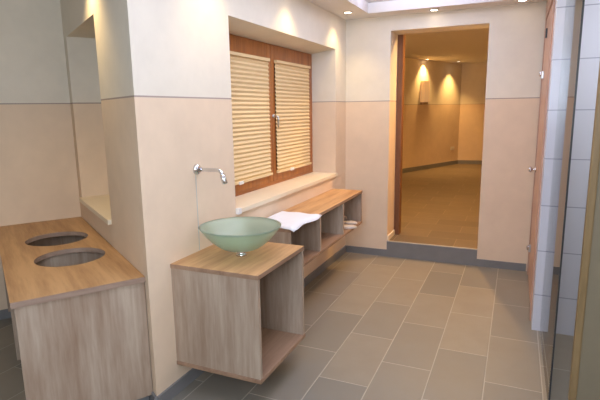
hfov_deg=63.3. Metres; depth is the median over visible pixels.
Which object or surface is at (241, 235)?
basin
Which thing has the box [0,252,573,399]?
floor
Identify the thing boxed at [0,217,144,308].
countertop
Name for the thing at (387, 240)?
trim
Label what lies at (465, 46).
ceiling
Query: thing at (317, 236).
bench
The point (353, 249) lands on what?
baseboard
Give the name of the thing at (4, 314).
baseboard
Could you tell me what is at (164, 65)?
wall
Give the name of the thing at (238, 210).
trim
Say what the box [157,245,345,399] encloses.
baseboard
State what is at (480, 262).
baseboard
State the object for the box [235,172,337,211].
window sill
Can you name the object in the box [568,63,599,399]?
panel
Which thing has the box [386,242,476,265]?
trim
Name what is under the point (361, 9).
ceiling
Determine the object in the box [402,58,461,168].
wall
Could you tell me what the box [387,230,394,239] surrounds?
baseboard reveal
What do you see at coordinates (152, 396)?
baseboard
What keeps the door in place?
in the wall
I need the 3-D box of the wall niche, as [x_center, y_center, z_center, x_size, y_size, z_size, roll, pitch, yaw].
[-1.290,-0.284,3.391,0.340,2.360,1.075,-8,13,-33]
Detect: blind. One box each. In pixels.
[230,51,272,184]
[274,60,311,172]
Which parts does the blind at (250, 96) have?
head rail, rail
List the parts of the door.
knob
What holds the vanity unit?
on the floor at (376, 327)
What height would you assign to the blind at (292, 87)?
0.926 m
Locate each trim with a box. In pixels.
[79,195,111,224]
[195,175,199,249]
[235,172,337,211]
[236,208,241,214]
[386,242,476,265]
[387,240,476,249]
[394,34,404,234]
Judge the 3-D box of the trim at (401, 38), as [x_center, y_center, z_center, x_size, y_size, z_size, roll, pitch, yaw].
[1.030,-0.788,5.095,0.085,2.340,0.100,4,11,24]
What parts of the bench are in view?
upright panel, upright panel, panel, upright panel, panel, upright panel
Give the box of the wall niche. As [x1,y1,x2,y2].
[60,0,113,246]
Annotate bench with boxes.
[268,189,362,265]
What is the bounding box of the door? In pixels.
[526,0,555,320]
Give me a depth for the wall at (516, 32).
4.51 m
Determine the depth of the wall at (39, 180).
3.55 m
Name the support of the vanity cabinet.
attached to the wall at (164, 65)
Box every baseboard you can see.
[0,309,10,319]
[149,392,156,399]
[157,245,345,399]
[346,245,386,255]
[402,160,457,172]
[458,160,481,163]
[476,259,525,270]
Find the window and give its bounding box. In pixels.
[229,34,312,196]
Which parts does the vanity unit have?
panel, panel, panel, plinth rail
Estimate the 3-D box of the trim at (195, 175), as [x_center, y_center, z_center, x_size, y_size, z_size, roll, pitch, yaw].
[-0.570,0.072,2.712,0.002,0.426,0.004,4,11,24]
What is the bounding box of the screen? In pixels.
[540,0,584,399]
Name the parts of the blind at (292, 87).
head rail, rail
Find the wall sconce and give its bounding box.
[420,81,429,103]
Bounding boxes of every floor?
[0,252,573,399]
[390,164,481,248]
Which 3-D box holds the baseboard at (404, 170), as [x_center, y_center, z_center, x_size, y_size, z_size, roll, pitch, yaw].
[2.119,-0.607,10.197,4.623,0.090,0.012,-10,14,-42]
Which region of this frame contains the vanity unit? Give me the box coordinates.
[0,217,152,399]
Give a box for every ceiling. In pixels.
[307,0,546,19]
[405,28,488,63]
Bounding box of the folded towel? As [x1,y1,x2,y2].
[268,211,321,231]
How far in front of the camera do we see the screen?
2.55 m
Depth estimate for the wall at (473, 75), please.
11.44 m
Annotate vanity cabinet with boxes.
[170,242,304,383]
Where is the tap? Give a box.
[193,164,227,183]
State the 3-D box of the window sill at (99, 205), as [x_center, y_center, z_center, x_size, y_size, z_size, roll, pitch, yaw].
[-1.300,0.050,3.369,0.267,0.030,0.955,-8,13,-33]
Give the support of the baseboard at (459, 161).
attached to the wall at (473, 75)
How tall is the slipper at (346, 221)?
0.068 m
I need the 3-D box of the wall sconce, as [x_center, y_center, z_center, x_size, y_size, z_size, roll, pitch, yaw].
[2.661,-2.289,10.368,0.200,0.480,0.090,-10,14,-42]
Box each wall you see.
[0,0,80,309]
[92,0,345,395]
[345,2,546,270]
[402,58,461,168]
[458,63,486,160]
[531,0,599,335]
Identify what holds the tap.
attached to the wall at (164, 65)
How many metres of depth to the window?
3.98 m
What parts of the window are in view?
sash, handle, pane, sash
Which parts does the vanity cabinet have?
panel, panel, panel, panel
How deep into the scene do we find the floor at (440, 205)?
6.73 m
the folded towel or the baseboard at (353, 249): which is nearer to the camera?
the folded towel
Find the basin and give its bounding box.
[198,217,280,256]
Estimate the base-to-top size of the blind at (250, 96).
0.926 m

